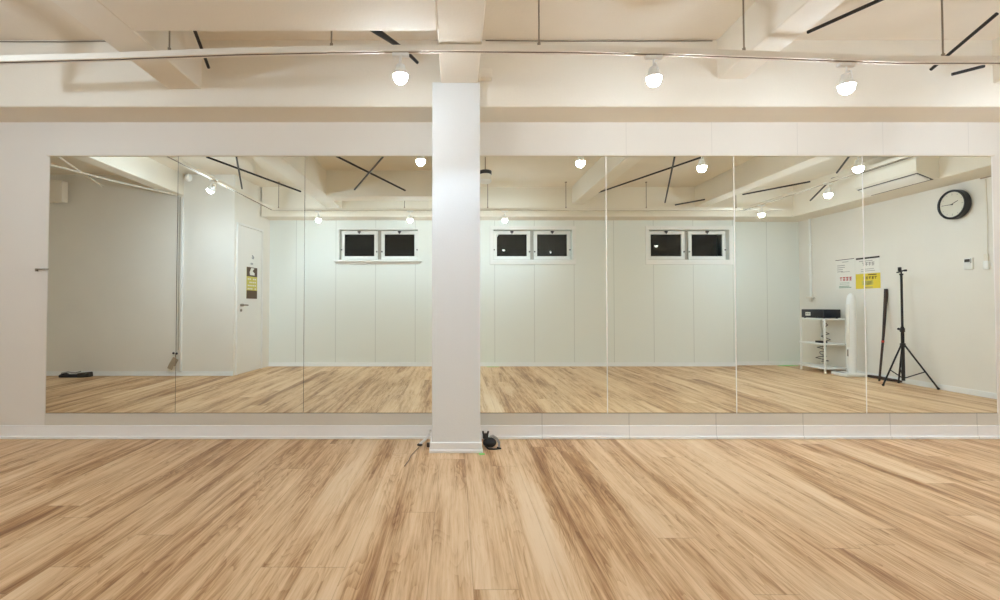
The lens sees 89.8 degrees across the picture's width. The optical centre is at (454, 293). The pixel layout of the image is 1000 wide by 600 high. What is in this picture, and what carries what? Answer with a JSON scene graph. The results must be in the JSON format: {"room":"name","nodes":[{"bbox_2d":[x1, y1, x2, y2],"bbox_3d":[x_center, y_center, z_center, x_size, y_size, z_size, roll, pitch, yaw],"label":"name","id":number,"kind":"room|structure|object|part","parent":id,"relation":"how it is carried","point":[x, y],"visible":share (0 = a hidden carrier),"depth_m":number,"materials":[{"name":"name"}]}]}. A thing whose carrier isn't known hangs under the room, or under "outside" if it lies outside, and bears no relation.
{"room":"exercise studio","nodes":[
{"label":"exercise studio","id":0,"kind":"room"},
{"bbox_2d":[0,439,999,599],"bbox_3d":[-0.125,1.000,1.260,10.950,0.080,4.465,0,-1,0],"label":"floor","id":1,"kind":"structure","parent":0,"point":[81,519],"depth_m":2.20,"materials":[{"name":"brown wood"}]},
{"bbox_2d":[417,429,430,446],"bbox_3d":[-0.199,0.949,3.274,0.098,0.113,0.037,1,-1,-22],"label":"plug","id":2,"kind":"object","parent":1,"relation":"on","point":[429,432],"visible":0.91,"depth_m":3.27,"materials":[{"name":"white plastic"}]},
{"bbox_2d":[432,82,479,441],"bbox_3d":[0.007,-0.173,3.355,0.306,2.361,0.349,0,-1,0],"label":"column","id":3,"kind":"structure","parent":1,"relation":"on","point":[455,106],"depth_m":3.18,"materials":[{"name":"white paint"}]},
{"bbox_2d":[429,433,482,452],"bbox_3d":[0.006,0.973,3.309,0.338,0.066,0.340,0,-1,0],"label":"trim","id":4,"kind":"structure","parent":3,"relation":"attached to","point":[435,447],"depth_m":3.15,"materials":[{"name":"white wood"}]},
{"bbox_2d":[482,431,500,449],"bbox_3d":[0.237,0.948,3.250,0.124,0.114,0.082,0,-1,0],"label":"lamp","id":5,"kind":"object","parent":1,"relation":"on","point":[488,442],"visible":1,"depth_m":3.24,"materials":[{"name":"black plastic"}]},
{"bbox_3d":[0.246,0.992,3.225,0.105,0.024,0.037,0,-1,-13],"label":"cord","id":6,"kind":"part","parent":5,"relation":"part of","materials":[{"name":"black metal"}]},
{"bbox_3d":[0.259,0.958,3.257,0.073,0.079,0.025,0,-1,9],"label":"arm","id":7,"kind":"part","parent":5,"relation":"part of","materials":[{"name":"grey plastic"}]},
{"bbox_2d":[0,122,999,424],"bbox_3d":[-0.125,-0.338,3.624,11.350,2.863,0.200,0,-1,0],"label":"wall","id":8,"kind":"structure","parent":0,"point":[24,146],"depth_m":3.54,"materials":[{"name":"paint"}]},
{"bbox_2d":[46,156,178,412],"bbox_3d":[-2.400,-0.069,3.504,0.904,1.804,0.002,0,-1,0],"label":"wall mirror","id":9,"kind":"object","parent":8,"relation":"attached to","point":[112,307],"visible":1,"depth_m":3.50,"materials":[{"name":"clear glass"}]},
{"bbox_2d":[0,425,431,438],"bbox_3d":[-2.025,0.963,3.477,3.750,0.094,0.020,0,-1,0],"label":"baseboard","id":10,"kind":"structure","parent":8,"relation":"attached to","point":[6,431],"depth_m":3.48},
{"bbox_2d":[44,156,431,424],"bbox_3d":[-1.503,-0.027,3.510,2.714,1.891,0.013,0,-1,0],"label":"trim","id":11,"kind":"structure","parent":8,"relation":"attached to","point":[50,418],"depth_m":3.48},
{"bbox_2d":[46,155,431,156],"bbox_3d":[-1.508,-0.972,3.525,2.724,0.008,0.027,0,-1,0],"label":"trim","id":12,"kind":"structure","parent":8,"relation":"attached to","point":[46,155],"depth_m":3.51,"materials":[{"name":"beige metal"}]},
{"bbox_2d":[175,156,304,412],"bbox_3d":[-1.501,-0.069,3.504,0.893,1.804,0.002,0,-1,0],"label":"wall mirror","id":13,"kind":"object","parent":8,"relation":"attached to","point":[241,243],"visible":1,"depth_m":3.50,"materials":[{"name":"clear glass"}]},
{"bbox_2d":[304,156,431,412],"bbox_3d":[-0.600,-0.069,3.504,0.909,1.804,0.002,0,-1,0],"label":"wall mirror","id":14,"kind":"object","parent":8,"relation":"attached to","point":[368,278],"visible":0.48,"depth_m":3.50,"materials":[{"name":"clear glass"}]},
{"bbox_2d":[480,156,607,412],"bbox_3d":[0.615,-0.069,3.503,0.901,1.804,0.003,0,-1,0],"label":"wall mirror","id":15,"kind":"object","parent":8,"relation":"attached to","point":[544,330],"visible":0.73,"depth_m":3.50,"materials":[{"name":"clear glass"}]},
{"bbox_2d":[606,156,736,412],"bbox_3d":[1.516,-0.069,3.503,0.900,1.804,0.003,0,-1,0],"label":"wall mirror","id":16,"kind":"object","parent":8,"relation":"attached to","point":[671,269],"visible":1,"depth_m":3.50,"materials":[{"name":"clear glass"}]},
{"bbox_2d":[480,155,994,155],"bbox_3d":[1.975,-0.972,3.525,3.630,0.008,0.027,0,-1,0],"label":"trim","id":17,"kind":"structure","parent":8,"relation":"attached to","point":[480,155],"depth_m":3.51,"materials":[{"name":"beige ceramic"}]},
{"bbox_2d":[480,413,997,424],"bbox_3d":[1.972,-0.027,3.510,3.625,1.891,0.013,0,-1,0],"label":"trim","id":18,"kind":"structure","parent":8,"relation":"attached to","point":[485,418],"depth_m":3.48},
{"bbox_2d":[480,425,999,438],"bbox_3d":[2.757,0.963,3.477,5.185,0.094,0.020,0,-1,0],"label":"baseboard","id":19,"kind":"structure","parent":8,"relation":"attached to","point":[500,431],"depth_m":3.48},
{"bbox_2d":[734,156,866,412],"bbox_3d":[2.419,-0.069,3.503,0.905,1.804,0.003,0,-1,0],"label":"wall mirror","id":20,"kind":"object","parent":8,"relation":"attached to","point":[800,258],"visible":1,"depth_m":3.50,"materials":[{"name":"clear glass"}]},
{"bbox_2d":[863,156,997,412],"bbox_3d":[3.327,-0.069,3.503,0.912,1.804,0.003,0,-1,0],"label":"wall mirror","id":21,"kind":"object","parent":8,"relation":"attached to","point":[930,296],"visible":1,"depth_m":3.50,"materials":[{"name":"clear glass"}]},
{"bbox_2d":[0,0,999,39],"bbox_3d":[-0.125,-1.762,1.323,10.950,0.120,4.465,0,-1,0],"label":"ceiling","id":22,"kind":"structure","parent":0,"point":[19,19],"depth_m":3.06,"materials":[{"name":"paint"}]},
{"bbox_2d":[0,40,105,41],"bbox_3d":[-2.595,-1.649,3.264,1.410,0.016,0.008,0,-1,0],"label":"cable","id":23,"kind":"object","parent":22,"relation":"attached to","point":[103,40],"visible":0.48,"depth_m":3.26,"materials":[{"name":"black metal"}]},
{"bbox_2d":[51,0,201,88],"bbox_3d":[-1.765,-1.542,1.495,0.220,0.332,3.560,0,-1,0],"label":"ceiling beam","id":24,"kind":"structure","parent":22,"relation":"attached to","point":[172,73],"depth_m":2.76,"materials":[{"name":"paint"}]},
{"bbox_2d":[193,31,209,68],"bbox_3d":[-1.542,-1.501,3.030,0.020,0.095,0.405,0,-1,-13],"label":"rod","id":25,"kind":"object","parent":22,"relation":"hanging from","point":[195,32],"visible":0.66,"depth_m":3.01,"materials":[{"name":"black metal"}]},
{"bbox_2d":[98,0,437,30],"bbox_3d":[-0.875,-1.522,2.445,1.570,0.330,0.280,0,-1,0],"label":"ceiling beam","id":26,"kind":"structure","parent":22,"relation":"attached to","point":[139,15],"depth_m":2.43,"materials":[{"name":"paint"}]},
{"bbox_2d":[371,31,418,63],"bbox_3d":[-0.369,-1.452,2.907,0.046,0.072,0.612,-1,-1,26],"label":"rod","id":27,"kind":"object","parent":26,"relation":"attached to","point":[381,34],"visible":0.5,"depth_m":2.86,"materials":[{"name":"black metal"}]},
{"bbox_2d":[436,0,485,82],"bbox_3d":[0.027,-1.550,1.496,0.238,0.317,3.560,0,-1,0],"label":"ceiling beam","id":28,"kind":"structure","parent":22,"relation":"attached to","point":[458,21],"depth_m":2.62,"materials":[{"name":"paint"}]},
{"bbox_2d":[0,40,999,121],"bbox_3d":[-0.125,-1.441,3.413,10.950,0.448,0.292,0,-1,0],"label":"ceiling beam","id":29,"kind":"structure","parent":22,"relation":"attached to","point":[341,87],"depth_m":3.27,"materials":[{"name":"paint"}]},
{"bbox_2d":[478,69,491,82],"bbox_3d":[0.194,-1.406,3.233,0.089,0.078,0.070,0,-1,0],"label":"bracket","id":30,"kind":"object","parent":29,"relation":"attached to","point":[484,74],"visible":0.85,"depth_m":3.21,"materials":[{"name":"paint"}]},
{"bbox_2d":[951,65,984,75],"bbox_3d":[3.286,-1.432,3.203,0.162,0.044,0.020,-1,-1,22],"label":"rod","id":31,"kind":"object","parent":29,"relation":"attached to","point":[980,66],"visible":0.91,"depth_m":3.20,"materials":[{"name":"black metal"}]},
{"bbox_2d":[537,0,540,44],"bbox_3d":[0.459,-1.508,2.735,0.027,0.325,0.028,0,-1,0],"label":"rod","id":32,"kind":"object","parent":22,"relation":"hanging from","point":[538,43],"visible":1,"depth_m":2.73,"materials":[{"name":"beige metal"}]},
{"bbox_2d":[486,40,712,41],"bbox_3d":[0.940,-1.649,3.263,1.480,0.012,0.009,0,-1,0],"label":"cable","id":33,"kind":"object","parent":22,"relation":"attached to","point":[486,40],"visible":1,"depth_m":3.26,"materials":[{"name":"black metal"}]},
{"bbox_2d":[742,0,745,49],"bbox_3d":[1.578,-1.494,2.735,0.027,0.353,0.028,0,-1,0],"label":"rod","id":34,"kind":"object","parent":22,"relation":"hanging from","point":[744,47],"visible":1,"depth_m":2.73,"materials":[{"name":"silver metal"}]},
{"bbox_2d":[717,0,844,78],"bbox_3d":[1.805,-1.575,1.496,0.180,0.267,3.560,0,-1,0],"label":"ceiling beam","id":35,"kind":"structure","parent":22,"relation":"attached to","point":[770,25],"depth_m":2.80,"materials":[{"name":"paint"}]},
{"bbox_2d":[807,0,882,33],"bbox_3d":[2.190,-1.526,2.635,0.020,0.050,0.647,1,-1,-22],"label":"rod","id":36,"kind":"object","parent":22,"relation":"hanging from","point":[867,5],"visible":1,"depth_m":2.75,"materials":[{"name":"black metal"}]},
{"bbox_2d":[941,0,944,55],"bbox_3d":[2.665,-1.478,2.734,0.027,0.385,0.028,0,-1,0],"label":"rod","id":37,"kind":"object","parent":22,"relation":"hanging from","point":[942,24],"visible":1,"depth_m":2.73,"materials":[{"name":"silver metal"}]},
{"bbox_2d":[929,12,998,70],"bbox_3d":[3.044,-1.503,3.005,0.020,0.123,0.447,0,-1,6],"label":"rod","id":38,"kind":"object","parent":22,"relation":"hanging from","point":[994,15],"visible":1,"depth_m":2.94,"materials":[{"name":"black metal"}]},
{"bbox_2d":[992,37,999,83],"bbox_3d":[3.607,-1.560,1.496,0.185,0.297,3.560,0,-1,0],"label":"ceiling beam","id":39,"kind":"structure","parent":22,"relation":"attached to","point":[996,42],"depth_m":3.25,"materials":[{"name":"paint"}]},
{"bbox_3d":[-0.675,-1.506,2.735,0.027,0.328,0.028,0,-1,0],"label":"rod","id":40,"kind":"object","parent":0,"visible":0},
{"bbox_2d":[0,44,999,64],"bbox_3d":[0.745,-1.305,2.730,6.611,0.095,0.036,0,-1,0],"label":"track","id":41,"kind":"object","parent":40,"relation":"hanging from","point":[440,48],"visible":1,"depth_m":2.71,"materials":[{"name":"white metal"}]},
{"bbox_2d":[392,52,408,84],"bbox_3d":[-0.297,-1.227,2.728,0.086,0.170,0.086,1,-2,-45],"label":"track spotlight","id":42,"kind":"object","parent":41,"relation":"attached to","point":[400,75],"visible":1,"depth_m":2.71,"materials":[{"name":"white plastic"}]},
{"bbox_3d":[-0.297,-1.180,2.728,0.076,0.076,0.076,0,-1,0],"label":"bulb","id":43,"kind":"part","parent":42,"relation":"part of","materials":[{"name":"white glass"}]},
{"bbox_2d":[645,55,662,86],"bbox_3d":[1.085,-1.214,2.728,0.086,0.170,0.086,1,-2,-45],"label":"track spotlight","id":44,"kind":"object","parent":41,"relation":"attached to","point":[653,78],"visible":1,"depth_m":2.71,"materials":[{"name":"white plastic"}]},
{"bbox_3d":[1.085,-1.167,2.727,0.076,0.076,0.076,0,-1,0],"label":"bulb","id":45,"kind":"part","parent":44,"relation":"part of","materials":[{"name":"white glass"}]},
{"bbox_2d":[836,62,856,94],"bbox_3d":[2.135,-1.171,2.727,0.086,0.170,0.086,1,-2,-45],"label":"track spotlight","id":46,"kind":"object","parent":41,"relation":"attached to","point":[846,85],"visible":1,"depth_m":2.71,"materials":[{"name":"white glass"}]},
{"bbox_3d":[2.135,-1.125,2.726,0.076,0.076,0.076,0,-1,0],"label":"bulb","id":47,"kind":"part","parent":46,"relation":"part of","materials":[{"name":"white glass"}]}
]}

